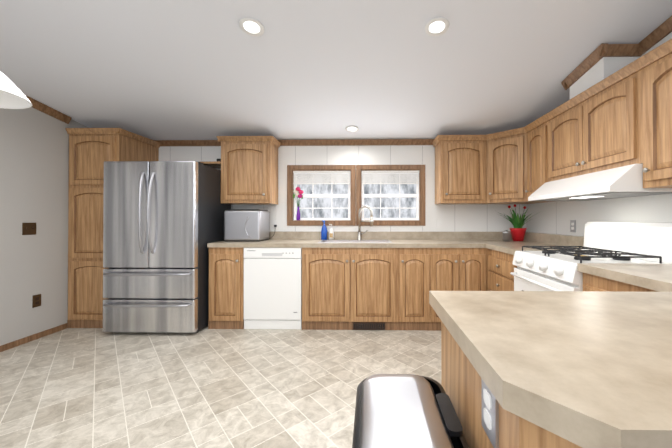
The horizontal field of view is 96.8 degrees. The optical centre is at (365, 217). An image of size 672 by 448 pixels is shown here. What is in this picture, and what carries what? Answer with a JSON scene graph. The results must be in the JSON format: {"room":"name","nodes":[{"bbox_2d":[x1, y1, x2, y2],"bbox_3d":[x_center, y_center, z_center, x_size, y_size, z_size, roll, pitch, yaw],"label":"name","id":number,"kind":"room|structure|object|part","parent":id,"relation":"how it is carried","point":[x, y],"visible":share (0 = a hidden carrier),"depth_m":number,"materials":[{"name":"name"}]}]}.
{"room":"kitchen","nodes":[
{"label":"kitchen","id":0,"kind":"room"},
{"bbox_2d":[0,107,87,345],"bbox_3d":[-3.333,-0.568,0.636,0.120,3.500,6.640,0,0,1],"label":"wall","id":1,"kind":"structure","parent":0,"point":[34,165],"depth_m":2.88,"materials":[{"name":"grey paint"}]},
{"bbox_2d":[22,223,35,234],"bbox_3d":[-3.224,0.111,2.854,0.016,0.118,0.115,0,0,1],"label":"light switch","id":2,"kind":"object","parent":1,"relation":"attached to","point":[28,228],"visible":1,"depth_m":2.85,"materials":[{"name":"brown plastic"}]},
{"bbox_2d":[0,323,66,351],"bbox_3d":[-3.226,1.169,2.879,0.010,0.055,0.648,0,0,1],"label":"baseboard","id":3,"kind":"structure","parent":1,"relation":"attached to","point":[18,342],"depth_m":2.87,"materials":[{"name":"brown wood"}]},
{"bbox_2d":[32,294,40,307],"bbox_3d":[-3.226,0.822,2.919,0.008,0.118,0.072,0,0,1],"label":"electrical outlet","id":4,"kind":"object","parent":1,"relation":"attached to","point":[36,300],"visible":1,"depth_m":2.91,"materials":[{"name":"brown plastic"}]},
{"bbox_2d":[24,94,71,123],"bbox_3d":[-3.257,-1.521,0.271,0.046,0.982,5.900,0,0,1],"label":"crown molding","id":5,"kind":"structure","parent":1,"relation":"attached to","point":[48,110],"depth_m":3.01,"materials":[{"name":"brown wood"}]},
{"bbox_2d":[0,325,440,447],"bbox_3d":[-0.653,1.211,0.590,5.540,0.060,6.670,0,0,1],"label":"floor","id":6,"kind":"structure","parent":0,"point":[205,387],"depth_m":2.11,"materials":[{"name":"tile"}]},
{"bbox_2d":[65,128,159,327],"bbox_3d":[-2.921,0.122,3.493,0.589,2.156,0.655,0,0,1],"label":"pantry","id":7,"kind":"object","parent":6,"relation":"on","point":[91,150],"visible":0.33,"depth_m":3.20,"materials":[{"name":"brown wood"}]},
{"bbox_3d":[-2.946,0.061,3.191,0.491,0.755,0.049,0,0,1],"label":"door","id":8,"kind":"part","parent":7,"relation":"part of","materials":[{"name":"brown wood"}]},
{"bbox_3d":[-2.946,0.786,3.186,0.491,0.625,0.049,0,0,1],"label":"door","id":9,"kind":"part","parent":7,"relation":"part of","materials":[{"name":"brown wood"}]},
{"bbox_3d":[-2.946,-0.614,3.195,0.491,0.525,0.049,0,0,1],"label":"door","id":10,"kind":"part","parent":7,"relation":"part of","materials":[{"name":"brown wood"}]},
{"bbox_2d":[103,161,230,332],"bbox_3d":[-2.177,0.311,3.342,0.940,1.777,0.855,0,0,1],"label":"fridge","id":11,"kind":"object","parent":6,"relation":"on","point":[163,223],"visible":0.96,"depth_m":2.99,"materials":[{"name":"grey metal"}]},
{"bbox_3d":[-2.420,-0.028,3.032,0.467,1.080,0.071,0,0,1],"label":"door","id":12,"kind":"part","parent":11,"relation":"part of","materials":[{"name":"silver metal"}]},
{"bbox_3d":[-2.183,0.997,3.021,0.940,0.330,0.071,0,0,1],"label":"drawer","id":13,"kind":"part","parent":11,"relation":"part of","materials":[{"name":"silver metal"}]},
{"bbox_3d":[-2.183,0.672,3.023,0.940,0.300,0.071,0,0,1],"label":"drawer","id":14,"kind":"part","parent":11,"relation":"part of","materials":[{"name":"silver metal"}]},
{"bbox_3d":[-1.947,-0.028,3.023,0.467,1.080,0.071,0,0,1],"label":"door","id":15,"kind":"part","parent":11,"relation":"part of","materials":[{"name":"silver metal"}]},
{"bbox_2d":[208,257,243,328],"bbox_3d":[-1.487,0.763,3.477,0.375,0.875,0.625,0,0,1],"label":"base cabinet","id":16,"kind":"object","parent":6,"relation":"on","point":[226,274],"depth_m":3.17,"materials":[{"name":"brown wood"}]},
{"bbox_3d":[-1.495,0.748,3.159,0.330,0.710,0.049,0,0,1],"label":"cab door","id":17,"kind":"part","parent":16,"relation":"part of","materials":[{"name":"brown wood"}]},
{"bbox_2d":[244,248,301,328],"bbox_3d":[-0.985,0.764,3.456,0.618,0.872,0.596,0,0,1],"label":"dishwasher","id":18,"kind":"object","parent":6,"relation":"on","point":[272,288],"visible":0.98,"depth_m":3.16,"materials":[{"name":"white plastic"}]},
{"bbox_3d":[-0.990,0.686,3.161,0.538,0.664,0.004,0,0,1],"label":"handle","id":19,"kind":"part","parent":18,"relation":"part of","materials":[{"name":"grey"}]},
{"bbox_2d":[299,237,398,329],"bbox_3d":[-0.160,0.739,3.453,1.019,0.922,0.625,0,0,1],"label":"base cabinet","id":20,"kind":"object","parent":6,"relation":"on","point":[339,293],"depth_m":3.14,"materials":[{"name":"brown wood"}]},
{"bbox_3d":[-0.407,0.748,3.139,0.487,0.710,0.049,0,0,1],"label":"cab door","id":21,"kind":"part","parent":20,"relation":"part of","materials":[{"name":"brown wood"}]},
{"bbox_2d":[353,322,384,329],"bbox_3d":[0.042,1.155,3.144,0.345,0.078,0.015,0,0,1],"label":"vent grille","id":22,"kind":"object","parent":20,"relation":"attached to","point":[356,325],"depth_m":3.14,"materials":[{"name":"brown metal"}]},
{"bbox_3d":[0.086,0.748,3.130,0.469,0.710,0.049,0,0,1],"label":"cab door","id":23,"kind":"part","parent":20,"relation":"part of","materials":[{"name":"brown wood"}]},
{"bbox_2d":[207,241,582,256],"bbox_3d":[0.162,0.300,3.131,3.696,0.045,1.262,0,0,1],"label":"countertop","id":24,"kind":"structure","parent":20,"relation":"on","point":[221,248],"depth_m":3.15,"materials":[{"name":"beige laminate"}]},
{"bbox_2d":[224,209,269,241],"bbox_3d":[-1.403,0.095,3.542,0.420,0.368,0.350,0,0,1],"label":"microwave","id":25,"kind":"object","parent":24,"relation":"on","point":[246,225],"visible":1,"depth_m":3.38,"materials":[{"name":"silver metal"}]},
{"bbox_2d":[321,220,326,239],"bbox_3d":[-0.510,0.160,3.700,0.076,0.239,0.046,0,0,1],"label":"soap bottle","id":26,"kind":"object","parent":24,"relation":"on","point":[324,232],"visible":1,"depth_m":3.68,"materials":[{"name":"blue"}]},
{"bbox_2d":[329,224,333,239],"bbox_3d":[-0.420,0.183,3.702,0.062,0.193,0.062,0,0,1],"label":"soap bottle","id":27,"kind":"object","parent":24,"relation":"on","point":[331,234],"visible":0.98,"depth_m":3.68,"materials":[{"name":"white"}]},
{"bbox_2d":[318,240,391,242],"bbox_3d":[-0.110,0.373,3.443,0.812,0.193,0.377,0,0,1],"label":"sink","id":28,"kind":"object","parent":24,"relation":"in","point":[321,241],"depth_m":3.61,"materials":[{"name":"silver metal"}]},
{"bbox_2d":[357,205,373,239],"bbox_3d":[0.002,0.068,3.666,0.206,0.428,0.119,0,0,1],"label":"faucet","id":29,"kind":"object","parent":24,"relation":"on","point":[365,235],"depth_m":3.68,"materials":[{"name":"silver metal"}]},
{"bbox_2d":[502,230,510,240],"bbox_3d":[1.640,0.213,3.439,0.088,0.130,0.088,0,0,1],"label":"canister","id":30,"kind":"object","parent":24,"relation":"on","point":[506,235],"visible":1,"depth_m":3.41,"materials":[{"name":"silver metal"}]},
{"bbox_2d":[495,204,537,240],"bbox_3d":[1.799,0.062,3.481,0.402,0.432,0.424,0,0,1],"label":"plant","id":31,"kind":"object","parent":24,"relation":"on","point":[518,231],"visible":1,"depth_m":3.43,"materials":[{"name":"green plant"}]},
{"bbox_3d":[1.791,0.203,3.477,0.184,0.150,0.179,0,0,1],"label":"pot","id":32,"kind":"part","parent":31,"relation":"part of","materials":[{"name":"red ceramic"}]},
{"bbox_2d":[352,374,468,447],"bbox_3d":[0.101,0.835,0.758,0.274,0.695,0.416,0,0,1],"label":"trash can","id":33,"kind":"object","parent":6,"relation":"on","point":[404,411],"visible":1,"depth_m":0.74,"materials":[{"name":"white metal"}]},
{"bbox_2d":[395,237,430,330],"bbox_3d":[0.519,0.739,3.440,0.340,0.922,0.625,0,0,1],"label":"base cabinet","id":34,"kind":"object","parent":6,"relation":"on","point":[414,313],"depth_m":3.13,"materials":[{"name":"brown wood"}]},
{"bbox_3d":[0.520,0.748,3.122,0.306,0.710,0.049,0,0,1],"label":"cab door","id":35,"kind":"part","parent":34,"relation":"part of","materials":[{"name":"brown wood"}]},
{"bbox_2d":[423,237,486,332],"bbox_3d":[0.982,0.739,3.432,0.586,0.922,0.625,0,0,1],"label":"base cabinet","id":36,"kind":"object","parent":6,"relation":"on","point":[436,325],"depth_m":3.14,"materials":[{"name":"brown wood"}]},
{"bbox_3d":[0.836,0.748,3.116,0.286,0.710,0.049,0,0,1],"label":"cab door","id":37,"kind":"part","parent":36,"relation":"part of","materials":[{"name":"brown wood"}]},
{"bbox_3d":[1.134,0.748,3.111,0.270,0.710,0.049,0,0,1],"label":"cab door","id":38,"kind":"part","parent":36,"relation":"part of","materials":[{"name":"brown wood"}]},
{"bbox_2d":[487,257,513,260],"bbox_3d":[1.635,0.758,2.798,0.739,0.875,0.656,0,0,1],"label":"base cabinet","id":39,"kind":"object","parent":6,"relation":"on","point":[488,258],"depth_m":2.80,"materials":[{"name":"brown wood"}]},
{"bbox_3d":[1.262,0.638,2.793,0.053,0.175,0.580,0,0,1],"label":"cab drawer","id":40,"kind":"part","parent":39,"relation":"part of","materials":[{"name":"brown wood"}]},
{"bbox_3d":[1.262,0.461,2.795,0.053,0.140,0.580,0,0,1],"label":"cab drawer","id":41,"kind":"part","parent":39,"relation":"part of","materials":[{"name":"brown wood"}]},
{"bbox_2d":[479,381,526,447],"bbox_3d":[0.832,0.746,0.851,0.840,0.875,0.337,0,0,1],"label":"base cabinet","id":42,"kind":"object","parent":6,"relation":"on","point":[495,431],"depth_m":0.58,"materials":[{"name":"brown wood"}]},
{"bbox_2d":[407,261,671,447],"bbox_3d":[1.101,0.287,1.041,1.741,0.045,1.386,0,0,1],"label":"countertop","id":43,"kind":"structure","parent":42,"relation":"on","point":[591,367],"depth_m":0.61,"materials":[{"name":"beige laminate"}]},
{"bbox_3d":[1.236,0.452,1.392,0.053,0.140,0.626,0,0,1],"label":"cab drawer","id":44,"kind":"part","parent":42,"relation":"part of","materials":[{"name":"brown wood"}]},
{"bbox_2d":[510,222,671,290],"bbox_3d":[1.582,0.614,2.098,0.815,1.155,0.744,0,0,1],"label":"range","id":45,"kind":"object","parent":6,"relation":"on","point":[544,269],"visible":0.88,"depth_m":2.00,"materials":[{"name":"white metal"}]},
{"bbox_3d":[1.205,0.456,2.106,0.060,0.022,0.662,0,0,1],"label":"handle","id":46,"kind":"part","parent":45,"relation":"part of","materials":[{"name":"white metal"}]},
{"bbox_3d":[1.213,0.340,2.106,0.047,0.056,0.556,0,0,1],"label":"knob","id":47,"kind":"part","parent":45,"relation":"part of","materials":[{"name":"white"}]},
{"bbox_2d":[0,0,671,139],"bbox_3d":[-0.653,-1.537,0.608,5.540,1.114,6.670,0,0,1],"label":"ceiling","id":48,"kind":"structure","parent":0,"point":[212,70],"depth_m":2.32,"materials":[{"name":"white paint"}]},
{"bbox_2d":[0,71,31,108],"bbox_3d":[-1.807,-0.974,1.354,0.390,0.823,0.390,0,0,1],"label":"pendant lamp","id":49,"kind":"object","parent":48,"relation":"hanging from","point":[12,96],"visible":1,"depth_m":1.50,"materials":[{"name":"white glass"}]},
{"bbox_2d":[239,17,263,35],"bbox_3d":[-0.756,-1.269,1.981,0.160,0.031,0.158,0,0,1],"label":"recessed light","id":50,"kind":"object","parent":48,"relation":"in","point":[251,26],"visible":1,"depth_m":1.98,"materials":[{"name":"white"}]},
{"bbox_2d":[345,126,358,131],"bbox_3d":[-0.150,-1.028,3.459,0.160,0.031,0.158,0,0,1],"label":"recessed light","id":51,"kind":"object","parent":48,"relation":"in","point":[352,129],"visible":1,"depth_m":3.46,"materials":[{"name":"white"}]},
{"bbox_2d":[425,17,448,35],"bbox_3d":[0.478,-1.266,1.976,0.160,0.031,0.158,0,0,1],"label":"recessed light","id":52,"kind":"object","parent":48,"relation":"in","point":[438,26],"visible":1,"depth_m":1.97,"materials":[{"name":"white"}]},
{"bbox_2d":[159,145,525,231],"bbox_3d":[-0.593,-0.097,3.843,5.480,2.600,0.120,0,0,1],"label":"wall","id":53,"kind":"structure","parent":0,"point":[470,217],"depth_m":3.77,"materials":[{"name":"white paint"}]},
{"bbox_2d":[201,161,220,167],"bbox_3d":[-2.179,-0.641,3.654,0.955,0.025,0.316,0,0,1],"label":"shelf","id":54,"kind":"object","parent":53,"relation":"attached to","point":[217,164],"visible":0.14,"depth_m":3.54,"materials":[{"name":"brown wood"}]},
{"bbox_2d":[216,136,280,204],"bbox_3d":[-1.405,-0.554,3.619,0.661,0.781,0.355,0,0,1],"label":"upper cabinet","id":55,"kind":"object","parent":53,"relation":"attached to","point":[249,169],"visible":1,"depth_m":3.48,"materials":[{"name":"brown wood"}]},
{"bbox_3d":[-1.407,-0.530,3.466,0.515,0.650,0.049,0,0,1],"label":"cab door","id":56,"kind":"part","parent":55,"relation":"part of","materials":[{"name":"brown wood"}]},
{"bbox_2d":[273,220,278,228],"bbox_3d":[-1.139,0.090,3.774,0.072,0.116,0.035,0,0,1],"label":"electrical outlet","id":57,"kind":"object","parent":53,"relation":"attached to","point":[275,224],"visible":1,"depth_m":3.79,"materials":[{"name":"white plastic"}]},
{"bbox_2d":[154,139,433,145],"bbox_3d":[-0.594,-0.947,3.766,5.240,0.067,0.046,0,0,1],"label":"crown molding","id":58,"kind":"structure","parent":53,"relation":"attached to","point":[338,142],"depth_m":3.76,"materials":[{"name":"brown wood"}]},
{"bbox_2d":[287,165,355,225],"bbox_3d":[-0.555,-0.278,3.830,0.875,0.770,0.126,0,0,1],"label":"window","id":59,"kind":"structure","parent":53,"relation":"in","point":[291,221],"depth_m":3.78,"materials":[{"name":"brown wood"}]},
{"bbox_2d":[293,187,303,219],"bbox_3d":[-0.856,-0.174,3.806,0.140,0.427,0.075,0,0,1],"label":"vase","id":60,"kind":"object","parent":59,"relation":"on","point":[298,191],"visible":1,"depth_m":3.79,"materials":[{"name":"purple glass"}]},
{"bbox_2d":[293,171,349,183],"bbox_3d":[-0.556,-0.509,3.813,0.731,0.170,0.033,0,0,1],"label":"window blind","id":61,"kind":"object","parent":59,"relation":"attached to","point":[321,179],"visible":0.94,"depth_m":3.81,"materials":[{"name":"white fabric"}]},
{"bbox_3d":[-0.555,-0.277,3.856,0.741,0.636,0.045,0,0,1],"label":"window sash","id":62,"kind":"part","parent":59,"relation":"part of","materials":[{"name":"white glass"}]},
{"bbox_2d":[356,165,424,225],"bbox_3d":[0.324,-0.278,3.814,0.875,0.770,0.126,0,0,1],"label":"window","id":63,"kind":"structure","parent":53,"relation":"in","point":[419,168],"depth_m":3.76,"materials":[{"name":"brown wood"}]},
{"bbox_3d":[0.325,-0.277,3.840,0.741,0.636,0.045,0,0,1],"label":"window sash","id":64,"kind":"part","parent":63,"relation":"part of","materials":[{"name":"white glass"}]},
{"bbox_2d":[362,171,418,183],"bbox_3d":[0.324,-0.509,3.797,0.731,0.170,0.033,0,0,1],"label":"window blind","id":65,"kind":"object","parent":63,"relation":"attached to","point":[376,179],"visible":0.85,"depth_m":3.80,"materials":[{"name":"white fabric"}]},
{"bbox_2d":[265,233,526,240],"bbox_3d":[0.174,0.232,3.752,3.696,0.100,0.020,0,0,1],"label":"backsplash","id":66,"kind":"structure","parent":53,"relation":"attached to","point":[277,236],"depth_m":3.74,"materials":[{"name":"beige laminate"}]},
{"bbox_2d":[432,135,487,203],"bbox_3d":[1.145,-0.554,3.587,0.533,0.781,0.325,0,0,1],"label":"upper cabinet","id":67,"kind":"object","parent":53,"relation":"attached to","point":[461,161],"depth_m":3.43,"materials":[{"name":"brown wood"}]},
{"bbox_3d":[1.141,-0.530,3.419,0.463,0.650,0.049,0,0,1],"label":"door","id":68,"kind":"part","parent":67,"relation":"part of","materials":[{"name":"brown wood"}]},
{"bbox_2d":[526,32,671,235],"bbox_3d":[2.026,-0.569,0.537,0.120,3.500,6.640,0,0,1],"label":"wall","id":69,"kind":"structure","parent":0,"point":[555,217],"depth_m":2.57,"materials":[{"name":"white paint"}]},
{"bbox_2d":[484,127,531,203],"bbox_3d":[1.714,-0.555,3.436,0.606,0.781,0.606,0,0,1],"label":"upper cabinet","id":70,"kind":"object","parent":69,"relation":"attached to","point":[505,148],"depth_m":3.27,"materials":[{"name":"brown wood"}]},
{"bbox_3d":[1.540,-0.531,3.267,0.049,0.650,0.369,0,-1,-44],"label":"door corner","id":71,"kind":"part","parent":70,"relation":"part of","materials":[{"name":"brown wood"}]},
{"bbox_2d":[524,115,553,202],"bbox_3d":[1.847,-0.559,2.940,0.320,0.781,0.380,0,0,1],"label":"upper cabinet","id":72,"kind":"object","parent":69,"relation":"attached to","point":[534,177],"depth_m":2.98,"materials":[{"name":"brown wood"}]},
{"bbox_3d":[1.681,-0.533,2.936,0.049,0.650,0.325,0,0,1],"label":"door","id":73,"kind":"part","parent":72,"relation":"part of","materials":[{"name":"brown wood"}]},
{"bbox_2d":[570,220,575,231],"bbox_3d":[2.005,0.086,2.863,0.009,0.116,0.072,0,0,1],"label":"electrical outlet","id":74,"kind":"object","parent":69,"relation":"attached to","point":[572,225],"visible":1,"depth_m":2.86,"materials":[{"name":"white plastic"}]},
{"bbox_2d":[544,55,639,181],"bbox_3d":[1.835,-0.641,2.276,0.320,0.626,0.950,0,0,1],"label":"upper cabinet","id":75,"kind":"object","parent":69,"relation":"attached to","point":[615,111],"depth_m":2.15,"materials":[{"name":"brown wood"}]},
{"bbox_3d":[1.673,-0.611,2.506,0.049,0.500,0.436,0,0,1],"label":"door","id":76,"kind":"part","parent":75,"relation":"part of","materials":[{"name":"brown wood"}]},
{"bbox_2d":[528,164,671,200],"bbox_3d":[1.746,-0.235,2.275,0.494,0.179,0.940,0,0,1],"label":"range hood","id":77,"kind":"object","parent":75,"relation":"attached to","point":[622,182],"visible":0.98,"depth_m":2.00,"materials":[{"name":"white metal"}]},
{"bbox_3d":[1.665,-0.614,2.062,0.049,0.500,0.436,0,0,1],"label":"door","id":78,"kind":"part","parent":75,"relation":"part of","materials":[{"name":"brown wood"}]},
{"bbox_2d":[568,43,641,98],"bbox_3d":[1.866,-1.096,2.338,0.260,0.281,0.370,0,0,1],"label":"soffit","id":79,"kind":"object","parent":69,"relation":"attached to","point":[606,57],"depth_m":2.17,"materials":[{"name":"white paint"}]},
{"bbox_2d":[638,16,671,54],"bbox_3d":[1.927,-1.600,-0.312,0.046,0.831,4.925,0,0,1],"label":"crown molding","id":80,"kind":"structure","parent":69,"relation":"attached to","point":[656,35],"depth_m":2.00,"materials":[{"name":"brown wood"}]},
{"bbox_2d":[640,39,671,187],"bbox_3d":[1.823,-0.567,1.601,0.320,0.781,0.400,0,0,1],"label":"upper cabinet","id":81,"kind":"object","parent":69,"relation":"attached to","point":[656,65],"depth_m":1.70,"materials":[{"name":"brown wood"}]},
{"bbox_3d":[1.656,-0.542,1.588,0.049,0.650,0.361,0,0,1],"label":"door","id":82,"kind":"part","parent":81,"relation":"part of","materials":[{"name":"brown wood"}]},
{"label":"outside","id":83,"kind":"structure","parent":0,"visible":0},
{"bbox_2d":[297,174,415,217],"bbox_3d":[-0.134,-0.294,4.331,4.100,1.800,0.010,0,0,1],"label":"outdoor view","id":84,"kind":"object","parent":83,"point":[369,202],"depth_m":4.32,"materials":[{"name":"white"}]}
]}

